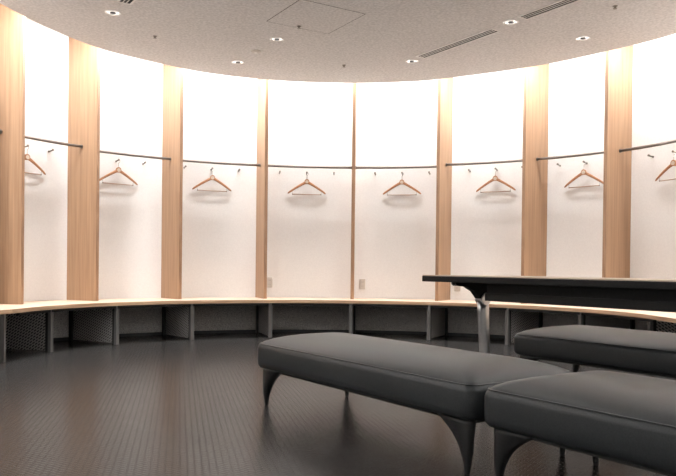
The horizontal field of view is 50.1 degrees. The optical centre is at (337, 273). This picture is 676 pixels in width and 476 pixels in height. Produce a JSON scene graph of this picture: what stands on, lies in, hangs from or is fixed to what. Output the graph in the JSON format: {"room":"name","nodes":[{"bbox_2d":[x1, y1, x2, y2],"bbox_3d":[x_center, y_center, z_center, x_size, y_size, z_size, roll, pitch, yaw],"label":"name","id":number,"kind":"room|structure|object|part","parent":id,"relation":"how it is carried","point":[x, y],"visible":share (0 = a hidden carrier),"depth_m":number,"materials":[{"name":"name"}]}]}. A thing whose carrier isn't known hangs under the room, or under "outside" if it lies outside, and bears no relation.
{"room":"changing room","nodes":[
{"label":"changing room","id":0,"kind":"room"},
{"bbox_2d":[0,332,675,475],"bbox_3d":[0.006,0.807,3.665,7.214,0.100,10.754,1,0,0],"label":"floor","id":1,"kind":"structure","parent":0,"point":[154,405],"depth_m":3.65,"materials":[{"name":"plastic"}]},
{"bbox_2d":[0,297,675,362],"bbox_3d":[-0.010,0.526,6.212,6.812,0.420,5.053,1,0,0],"label":"built-in bench","id":2,"kind":"object","parent":1,"relation":"on","point":[28,325],"visible":0.9,"depth_m":7.38,"materials":[{"name":"brown wood"}]},
{"bbox_3d":[-2.672,0.518,5.766,0.030,0.385,0.040,1,0,-3],"label":"leg","id":3,"kind":"part","parent":2,"relation":"part of","materials":[{"name":"grey metal"}]},
{"bbox_2d":[0,3,25,304],"bbox_3d":[-3.056,-1.161,6.579,0.436,2.880,0.038,1,0,12],"label":"wall","id":4,"kind":"structure","parent":2,"relation":"on","point":[12,23],"depth_m":6.54,"materials":[{"name":"brown wood"}]},
{"bbox_2d":[25,135,82,148],"bbox_3d":[-2.848,-1.292,6.994,0.076,0.041,0.903,1,1,29],"label":"rail","id":5,"kind":"object","parent":4,"relation":"attached to","point":[26,136],"visible":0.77,"depth_m":7.11,"materials":[{"name":"silver metal"}]},
{"bbox_3d":[-2.915,0.518,6.561,0.604,0.343,0.012,1,0,13],"label":"panel","id":6,"kind":"part","parent":2,"relation":"part of","materials":[{"name":"grey metal"}]},
{"bbox_3d":[-2.577,0.513,6.482,0.030,0.385,0.040,1,0,13],"label":"leg","id":7,"kind":"part","parent":2,"relation":"part of","materials":[{"name":"grey metal"}]},
{"bbox_3d":[-2.750,0.503,7.487,0.044,0.385,0.056,1,1,30],"label":"post","id":8,"kind":"part","parent":2,"relation":"part of","materials":[{"name":"black metal"}]},
{"bbox_2d":[67,37,100,300],"bbox_3d":[-2.603,-1.162,7.389,0.420,2.880,0.038,1,1,28],"label":"wall","id":9,"kind":"structure","parent":2,"relation":"on","point":[84,59],"depth_m":7.37,"materials":[{"name":"brown wood"}]},
{"bbox_3d":[-2.482,0.516,7.330,0.576,0.343,0.012,1,1,30],"label":"panel","id":10,"kind":"part","parent":2,"relation":"part of","materials":[{"name":"grey metal"}]},
{"bbox_3d":[-2.194,0.512,7.162,0.030,0.385,0.040,1,1,30],"label":"leg","id":11,"kind":"part","parent":2,"relation":"part of","materials":[{"name":"grey metal"}]},
{"bbox_3d":[-1.951,0.507,8.163,0.056,0.385,0.044,0,1,-40],"label":"post","id":12,"kind":"part","parent":2,"relation":"part of","materials":[{"name":"black metal"}]},
{"bbox_2d":[161,64,183,298],"bbox_3d":[-1.844,-1.159,8.036,0.038,2.880,0.396,0,1,-42],"label":"pillar","id":13,"kind":"structure","parent":2,"relation":"on","point":[173,77],"depth_m":8.00,"materials":[{"name":"brown wood"}]},
{"bbox_3d":[-1.761,0.519,7.941,0.012,0.343,0.538,0,1,-40],"label":"panel","id":14,"kind":"part","parent":2,"relation":"part of","materials":[{"name":"grey metal"}]},
{"bbox_3d":[-1.557,0.515,7.702,0.040,0.385,0.030,0,1,-40],"label":"leg","id":15,"kind":"part","parent":2,"relation":"part of","materials":[{"name":"grey metal"}]},
{"bbox_3d":[-0.943,0.514,8.574,0.056,0.385,0.044,0,0,-19],"label":"post","id":16,"kind":"part","parent":2,"relation":"part of","materials":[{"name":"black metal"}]},
{"bbox_2d":[255,79,268,298],"bbox_3d":[-0.886,-1.151,8.430,0.038,2.880,0.376,0,0,-21],"label":"pillar","id":17,"kind":"structure","parent":2,"relation":"on","point":[263,85],"depth_m":8.35,"materials":[{"name":"brown wood"}]},
{"bbox_3d":[-0.852,0.526,8.313,0.012,0.343,0.507,0,0,-19],"label":"panel","id":18,"kind":"part","parent":2,"relation":"part of","materials":[{"name":"grey metal"}]},
{"bbox_3d":[-0.754,0.521,8.031,0.040,0.385,0.030,0,0,-19],"label":"leg","id":19,"kind":"part","parent":2,"relation":"part of","materials":[{"name":"grey metal"}]},
{"bbox_3d":[-0.013,0.359,7.087,5.354,0.029,2.091,1,0,0],"label":"rail","id":20,"kind":"part","parent":2,"relation":"part of","materials":[{"name":"beige wood"}]},
{"bbox_3d":[0.143,0.530,8.119,0.040,0.385,0.030,1,0,4],"label":"leg","id":21,"kind":"part","parent":2,"relation":"part of","materials":[{"name":"grey metal"}]},
{"bbox_2d":[350,83,356,298],"bbox_3d":[0.187,-1.140,8.536,0.038,2.880,0.369,1,0,3],"label":"wall","id":22,"kind":"structure","parent":2,"relation":"on","point":[354,84],"depth_m":8.35,"materials":[{"name":"brown wood"}]},
{"bbox_3d":[0.181,0.526,8.684,0.056,0.385,0.044,1,0,4],"label":"post","id":23,"kind":"part","parent":2,"relation":"part of","materials":[{"name":"black metal"}]},
{"bbox_3d":[1.002,0.541,7.958,0.040,0.385,0.030,1,1,26],"label":"leg","id":24,"kind":"part","parent":2,"relation":"part of","materials":[{"name":"grey metal"}]},
{"bbox_3d":[1.134,0.549,8.231,0.012,0.343,0.516,1,1,26],"label":"panel","id":25,"kind":"part","parent":2,"relation":"part of","materials":[{"name":"grey metal"}]},
{"bbox_2d":[435,78,452,300],"bbox_3d":[1.228,-1.127,8.340,0.038,2.880,0.385,1,1,30],"label":"wall","id":26,"kind":"structure","parent":2,"relation":"on","point":[445,86],"depth_m":8.28,"materials":[{"name":"brown wood"}]},
{"bbox_3d":[1.257,0.539,8.483,0.056,0.385,0.044,1,1,26],"label":"post","id":27,"kind":"part","parent":2,"relation":"part of","materials":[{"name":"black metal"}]},
{"bbox_3d":[1.771,0.553,7.557,0.030,0.385,0.040,0,1,-43],"label":"leg","id":28,"kind":"part","parent":2,"relation":"part of","materials":[{"name":"grey metal"}]},
{"bbox_3d":[2.005,0.562,7.777,0.552,0.343,0.012,0,1,-43],"label":"panel","id":29,"kind":"part","parent":2,"relation":"part of","materials":[{"name":"grey metal"}]},
{"bbox_2d":[521,64,548,303],"bbox_3d":[2.145,-1.113,7.857,0.409,2.880,0.038,0,1,-39],"label":"wall","id":30,"kind":"structure","parent":2,"relation":"on","point":[536,78],"depth_m":7.82,"materials":[{"name":"brown wood"}]},
{"bbox_3d":[2.223,0.554,7.981,0.044,0.385,0.056,0,1,-43],"label":"post","id":31,"kind":"part","parent":2,"relation":"part of","materials":[{"name":"black metal"}]},
{"bbox_3d":[2.336,0.564,6.961,0.030,0.385,0.040,0,1,-25],"label":"leg","id":32,"kind":"part","parent":2,"relation":"part of","materials":[{"name":"grey metal"}]},
{"bbox_3d":[2.644,0.575,7.103,0.588,0.343,0.012,0,1,-25],"label":"panel","id":33,"kind":"part","parent":2,"relation":"part of","materials":[{"name":"black metal"}]},
{"bbox_2d":[602,45,632,277],"bbox_3d":[2.784,-1.101,7.189,0.420,2.880,0.038,0,1,-36],"label":"wall","id":34,"kind":"structure","parent":2,"relation":"on","point":[618,62],"depth_m":7.16,"materials":[{"name":"brown wood"}]},
{"bbox_2d":[536,151,603,160],"bbox_3d":[2.482,-1.232,7.535,0.071,0.041,0.901,0,1,-44],"label":"rail","id":35,"kind":"object","parent":34,"relation":"attached to","point":[597,152],"visible":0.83,"depth_m":7.58,"materials":[{"name":"silver metal"}]},
{"bbox_3d":[2.933,0.568,7.235,0.044,0.385,0.056,0,1,-25],"label":"post","id":36,"kind":"part","parent":2,"relation":"part of","materials":[{"name":"black metal"}]},
{"bbox_3d":[2.647,0.574,6.129,0.030,0.385,0.040,1,0,-5],"label":"leg","id":37,"kind":"part","parent":2,"relation":"part of","materials":[{"name":"grey metal"}]},
{"bbox_3d":[2.996,0.587,6.161,0.611,0.343,0.012,1,0,-5],"label":"panel","id":38,"kind":"part","parent":2,"relation":"part of","materials":[{"name":"grey metal"}]},
{"bbox_3d":[3.174,-1.088,6.191,0.440,2.880,0.038,1,0,-13],"label":"wall","id":39,"kind":"structure","parent":2,"relation":"on","visible":0},
{"bbox_2d":[619,139,675,152],"bbox_3d":[3.012,-1.209,6.698,0.092,0.041,1.048,0,0,-21],"label":"rail","id":40,"kind":"object","parent":39,"relation":"attached to","point":[670,141],"visible":1,"depth_m":6.89,"materials":[{"name":"silver metal"}]},
{"bbox_2d":[257,332,573,475],"bbox_3d":[0.274,0.551,3.568,0.650,0.420,1.740,0,1,-34],"label":"upholstered bench","id":41,"kind":"object","parent":1,"relation":"on","point":[451,384],"visible":0.86,"depth_m":3.09,"materials":[{"name":"grey leather"}]},
{"bbox_3d":[-0.357,0.640,4.030,0.060,0.208,0.195,0,1,-34],"label":"leg","id":42,"kind":"part","parent":41,"relation":"part of","materials":[{"name":"grey metal"}]},
{"bbox_3d":[0.274,0.554,3.568,0.550,0.014,1.640,0,1,-34],"label":"frame","id":43,"kind":"part","parent":41,"relation":"part of","materials":[{"name":"black leather"}]},
{"bbox_2d":[257,332,571,420],"bbox_3d":[0.276,0.443,3.567,0.650,0.205,1.740,0,1,-34],"label":"cushion","id":44,"kind":"object","parent":41,"relation":"on","point":[451,384],"depth_m":3.12,"materials":[{"name":"grey leather"}]},
{"bbox_3d":[0.459,0.659,2.809,0.060,0.208,0.195,0,1,-34],"label":"leg","id":45,"kind":"part","parent":41,"relation":"part of","materials":[{"name":"grey metal"}]},
{"bbox_3d":[0.903,0.662,3.106,0.060,0.208,0.195,0,1,-34],"label":"leg","id":46,"kind":"part","parent":41,"relation":"part of","materials":[{"name":"grey metal"}]},
{"bbox_2d":[422,275,675,353],"bbox_3d":[1.464,0.399,3.927,0.600,0.744,2.400,0,1,-34],"label":"folding table","id":47,"kind":"object","parent":1,"relation":"on","point":[645,294],"visible":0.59,"depth_m":3.94,"materials":[{"name":"black laminate"}]},
{"bbox_3d":[0.953,0.443,4.729,0.114,0.532,0.060,0,1,-34],"label":"leg","id":48,"kind":"part","parent":47,"relation":"part of","materials":[{"name":"silver metal"}]},
{"bbox_2d":[485,293,675,311],"bbox_3d":[1.484,0.155,3.937,0.410,0.048,1.480,0,1,-34],"label":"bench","id":49,"kind":"object","parent":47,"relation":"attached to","point":[629,302],"depth_m":3.80,"materials":[{"name":"beige wood"}]},
{"bbox_2d":[484,370,675,475],"bbox_3d":[1.261,0.574,2.092,0.650,0.420,1.740,0,1,-34],"label":"upholstered bench","id":50,"kind":"object","parent":1,"relation":"on","point":[622,418],"visible":1,"depth_m":2.31,"materials":[{"name":"grey leather"}]},
{"bbox_3d":[0.629,0.663,2.555,0.060,0.208,0.195,0,1,-34],"label":"leg","id":51,"kind":"part","parent":50,"relation":"part of","materials":[{"name":"grey metal"}]},
{"bbox_3d":[1.073,0.665,2.852,0.060,0.208,0.195,0,1,-34],"label":"leg","id":52,"kind":"part","parent":50,"relation":"part of","materials":[{"name":"grey metal"}]},
{"bbox_3d":[1.261,0.577,2.092,0.550,0.014,1.640,0,1,-34],"label":"frame","id":53,"kind":"part","parent":50,"relation":"part of","materials":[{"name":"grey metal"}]},
{"bbox_2d":[514,325,675,378],"bbox_3d":[1.911,0.563,4.323,0.650,0.420,1.740,0,1,-34],"label":"upholstered bench","id":54,"kind":"object","parent":1,"relation":"on","point":[653,353],"visible":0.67,"depth_m":4.33,"materials":[{"name":"grey leather"}]},
{"bbox_3d":[1.280,0.652,4.786,0.060,0.208,0.195,0,1,-34],"label":"leg","id":55,"kind":"part","parent":54,"relation":"part of","materials":[{"name":"grey metal"}]},
{"bbox_3d":[1.724,0.655,5.083,0.060,0.208,0.195,0,1,-34],"label":"leg","id":56,"kind":"part","parent":54,"relation":"part of","materials":[{"name":"grey metal"}]},
{"bbox_3d":[1.911,0.566,4.323,0.550,0.014,1.640,0,1,-34],"label":"frame","id":57,"kind":"part","parent":54,"relation":"part of","materials":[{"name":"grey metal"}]},
{"bbox_2d":[0,0,675,82],"bbox_3d":[0.200,-2.132,3.616,5.815,0.040,9.102,1,0,0],"label":"ceiling","id":58,"kind":"structure","parent":0,"point":[206,36],"depth_m":6.43,"materials":[{"name":"grey paint"}]},
{"bbox_2d":[105,10,120,15],"bbox_3d":[-1.858,-2.147,5.970,0.136,0.012,0.136,1,0,0],"label":"recessed light","id":59,"kind":"object","parent":58,"relation":"in","point":[108,12],"visible":1,"depth_m":5.96,"materials":[{"name":"white"}]},
{"bbox_2d":[117,0,135,4],"bbox_3d":[-1.418,-2.139,5.321,0.115,0.007,1.020,0,1,-34],"label":"ceiling vent","id":60,"kind":"object","parent":58,"relation":"in","point":[129,2],"visible":1,"depth_m":5.71,"materials":[{"name":"white metal"}]},
{"bbox_2d":[231,60,244,63],"bbox_3d":[-1.020,-2.149,7.376,0.136,0.012,0.136,1,0,0],"label":"recessed light","id":61,"kind":"object","parent":58,"relation":"in","point":[234,61],"visible":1,"depth_m":7.36,"materials":[{"name":"grey metal"}]},
{"bbox_2d":[251,50,260,53],"bbox_3d":[-0.793,-2.138,6.992,0.096,0.022,0.096,1,0,0],"label":"sensor","id":62,"kind":"object","parent":58,"relation":"attached to","point":[252,51],"visible":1,"depth_m":6.97,"materials":[{"name":"grey plastic"}]},
{"bbox_2d":[270,37,283,41],"bbox_3d":[-0.559,-2.138,6.617,0.136,0.012,0.136,1,0,0],"label":"recessed light","id":63,"kind":"object","parent":58,"relation":"in","point":[275,39],"visible":1,"depth_m":6.61,"materials":[{"name":"grey"}]},
{"bbox_2d":[267,0,364,33],"bbox_3d":[-0.190,-2.134,6.037,0.610,0.002,0.610,0,1,-31],"label":"access hatch","id":64,"kind":"object","parent":58,"relation":"attached to","point":[313,16],"visible":1,"depth_m":6.01,"materials":[{"name":"grey paint"}]},
{"bbox_2d":[405,59,418,62],"bbox_3d":[0.744,-2.129,7.271,0.136,0.012,0.136,1,0,0],"label":"recessed light","id":65,"kind":"object","parent":58,"relation":"in","point":[409,60],"visible":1,"depth_m":7.26,"materials":[{"name":"grey metal"}]},
{"bbox_2d":[416,28,500,58],"bbox_3d":[1.092,-2.123,6.707,0.115,0.007,1.020,0,1,-34],"label":"ceiling vent","id":66,"kind":"object","parent":58,"relation":"in","point":[490,31],"visible":1,"depth_m":6.67,"materials":[{"name":"white metal"}]},
{"bbox_2d":[503,19,518,24],"bbox_3d":[1.458,-2.111,6.092,0.136,0.012,0.136,1,0,0],"label":"recessed light","id":67,"kind":"object","parent":58,"relation":"in","point":[511,21],"visible":1,"depth_m":6.08,"materials":[{"name":"grey metal"}]},
{"bbox_2d":[517,0,580,19],"bbox_3d":[1.808,-2.106,5.563,0.115,0.007,1.020,0,1,-34],"label":"ceiling vent","id":68,"kind":"object","parent":58,"relation":"in","point":[559,4],"visible":1,"depth_m":5.77,"materials":[{"name":"white metal"}]},
{"bbox_2d":[575,36,590,40],"bbox_3d":[2.200,-2.106,6.492,0.136,0.012,0.136,1,0,0],"label":"recessed light","id":69,"kind":"object","parent":58,"relation":"in","point":[580,38],"visible":1,"depth_m":6.49,"materials":[{"name":"grey"}]},
{"bbox_2d":[24,17,675,300],"bbox_3d":[0.000,-0.922,7.301,6.814,3.300,2.854,1,0,0],"label":"wall","id":70,"kind":"structure","parent":0,"point":[310,123],"depth_m":8.33,"materials":[{"name":"white paint"}]},
{"bbox_2d":[100,150,170,160],"bbox_3d":[-2.237,-1.271,7.728,0.969,0.041,0.074,0,1,-40],"label":"rail","id":71,"kind":"object","parent":70,"relation":"attached to","point":[101,151],"visible":0.88,"depth_m":7.79,"materials":[{"name":"silver metal"}]},
{"bbox_2d":[183,159,260,166],"bbox_3d":[-1.372,-1.262,8.250,1.004,0.041,0.071,0,1,-22],"label":"rail","id":72,"kind":"object","parent":70,"relation":"attached to","point":[184,160],"visible":0.85,"depth_m":8.28,"materials":[{"name":"silver metal"}]},
{"bbox_2d":[267,277,272,286],"bbox_3d":[-0.818,0.108,8.645,0.072,0.124,0.014,1,0,-12],"label":"power outlet","id":73,"kind":"object","parent":70,"relation":"attached to","point":[269,279],"visible":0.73,"depth_m":8.64,"materials":[{"name":"grey plastic"}]},
{"bbox_2d":[53,329,504,341],"bbox_3d":[-0.018,0.710,7.335,6.770,0.035,2.778,1,0,0],"label":"baseboard","id":74,"kind":"structure","parent":70,"relation":"attached to","point":[287,330],"depth_m":8.54,"materials":[{"name":"black"}]},
{"bbox_2d":[268,164,351,168],"bbox_3d":[-0.350,-1.253,8.502,1.047,0.041,0.071,1,0,-6],"label":"rail","id":75,"kind":"object","parent":70,"relation":"attached to","point":[269,165],"visible":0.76,"depth_m":8.52,"materials":[{"name":"silver metal"}]},
{"bbox_2d":[53,306,664,337],"bbox_3d":[-0.016,0.534,7.304,6.774,0.386,2.838,1,0,0],"label":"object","id":76,"kind":"structure","parent":70,"relation":"attached to","point":[147,319],"depth_m":8.52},
{"bbox_2d":[359,279,365,288],"bbox_3d":[0.295,0.129,8.720,0.072,0.124,0.014,1,0,4],"label":"power outlet","id":77,"kind":"object","parent":70,"relation":"attached to","point":[362,281],"visible":1,"depth_m":8.72,"materials":[{"name":"grey plastic"}]},
{"bbox_2d":[356,165,436,168],"bbox_3d":[0.713,-1.241,8.457,1.027,0.041,0.071,1,0,11],"label":"rail","id":78,"kind":"object","parent":70,"relation":"attached to","point":[431,166],"visible":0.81,"depth_m":8.48,"materials":[{"name":"silver metal"}]},
{"bbox_2d":[454,286,459,290],"bbox_3d":[1.400,0.149,8.479,0.072,0.124,0.014,1,0,21],"label":"power outlet","id":79,"kind":"object","parent":70,"relation":"attached to","point":[456,288],"visible":0.46,"depth_m":8.48,"materials":[{"name":"grey plastic"}]},
{"bbox_2d":[446,159,521,166],"bbox_3d":[1.698,-1.245,8.116,1.006,0.041,0.073,1,1,28],"label":"rail","id":80,"kind":"object","parent":70,"relation":"attached to","point":[517,160],"visible":0.91,"depth_m":8.15,"materials":[{"name":"silver metal"}]},
{"bbox_3d":[1.807,-1.188,8.257,0.023,0.032,0.078,1,1,28],"label":"peg","id":81,"kind":"object","parent":70,"relation":"attached to","visible":0},
{"bbox_2d":[476,171,515,192],"bbox_3d":[1.799,-1.061,8.260,0.456,0.270,0.036,1,1,28],"label":"clothes hanger","id":82,"kind":"object","parent":81,"relation":"hanging from","point":[495,178],"visible":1,"depth_m":8.25,"materials":[{"name":"beige wood"}]},
{"bbox_3d":[3.183,-1.146,6.825,0.078,0.032,0.023,0,1,-23],"label":"peg","id":83,"kind":"object","parent":70,"relation":"attached to","visible":0},
{"bbox_2d":[655,152,675,181],"bbox_3d":[3.175,-1.019,6.828,0.036,0.270,0.456,0,1,-23],"label":"clothes hanger","id":84,"kind":"object","parent":83,"relation":"hanging from","point":[673,162],"visible":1,"depth_m":6.88,"materials":[{"name":"beige wood"}]},
{"bbox_3d":[2.617,-1.176,7.660,0.078,0.032,0.023,0,1,-44],"label":"peg","id":85,"kind":"object","parent":70,"relation":"attached to","visible":0},
{"bbox_2d":[564,162,602,187],"bbox_3d":[2.608,-1.049,7.664,0.036,0.270,0.456,0,1,-44],"label":"clothes hanger","id":86,"kind":"object","parent":85,"relation":"hanging from","point":[583,172],"visible":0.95,"depth_m":7.65,"materials":[{"name":"beige wood"}]},
{"label":"peg","id":87,"kind":"object","parent":70,"relation":"attached to","visible":0},
{"bbox_2d":[383,174,420,195],"bbox_3d":[0.762,-1.064,8.619,0.456,0.270,0.036,1,0,11],"label":"clothes hanger","id":88,"kind":"object","parent":87,"relation":"hanging from","point":[401,182],"visible":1,"depth_m":8.61,"materials":[{"name":"beige wood"}]},
{"bbox_3d":[-0.373,-1.202,8.667,0.023,0.032,0.078,1,0,-6],"label":"peg","id":89,"kind":"object","parent":70,"relation":"attached to","visible":0},
{"bbox_2d":[288,173,325,194],"bbox_3d":[-0.373,-1.075,8.669,0.456,0.270,0.036,1,0,-6],"label":"clothes hanger","id":90,"kind":"object","parent":89,"relation":"hanging from","point":[306,181],"visible":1,"depth_m":8.66,"materials":[{"name":"beige wood"}]},
{"bbox_3d":[-3.042,-1.237,7.047,0.078,0.032,0.023,1,1,29],"label":"peg","id":91,"kind":"object","parent":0,"visible":0},
{"bbox_2d":[25,147,45,174],"bbox_3d":[-3.037,-1.110,7.051,0.036,0.270,0.456,1,1,29],"label":"clothes hanger","id":92,"kind":"object","parent":91,"relation":"hanging from","point":[27,156],"visible":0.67,"depth_m":7.11,"materials":[{"name":"brown wood"}]},
{"bbox_3d":[-2.390,-1.225,7.838,0.023,0.032,0.078,0,1,-40],"label":"peg","id":93,"kind":"object","parent":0,"visible":0},
{"bbox_2d":[100,162,137,185],"bbox_3d":[-2.384,-1.097,7.843,0.456,0.270,0.036,0,1,-40],"label":"clothes hanger","id":94,"kind":"object","parent":93,"relation":"hanging from","point":[118,169],"visible":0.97,"depth_m":7.83,"materials":[{"name":"beige wood"}]},
{"bbox_3d":[-1.464,-1.215,8.398,0.023,0.032,0.078,0,1,-22],"label":"peg","id":95,"kind":"object","parent":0,"visible":0},
{"bbox_2d":[192,168,230,191],"bbox_3d":[-1.460,-1.088,8.401,0.456,0.270,0.036,0,1,-22],"label":"clothes hanger","id":96,"kind":"object","parent":95,"relation":"hanging from","point":[212,177],"visible":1,"depth_m":8.39,"materials":[{"name":"beige wood"}]}
]}

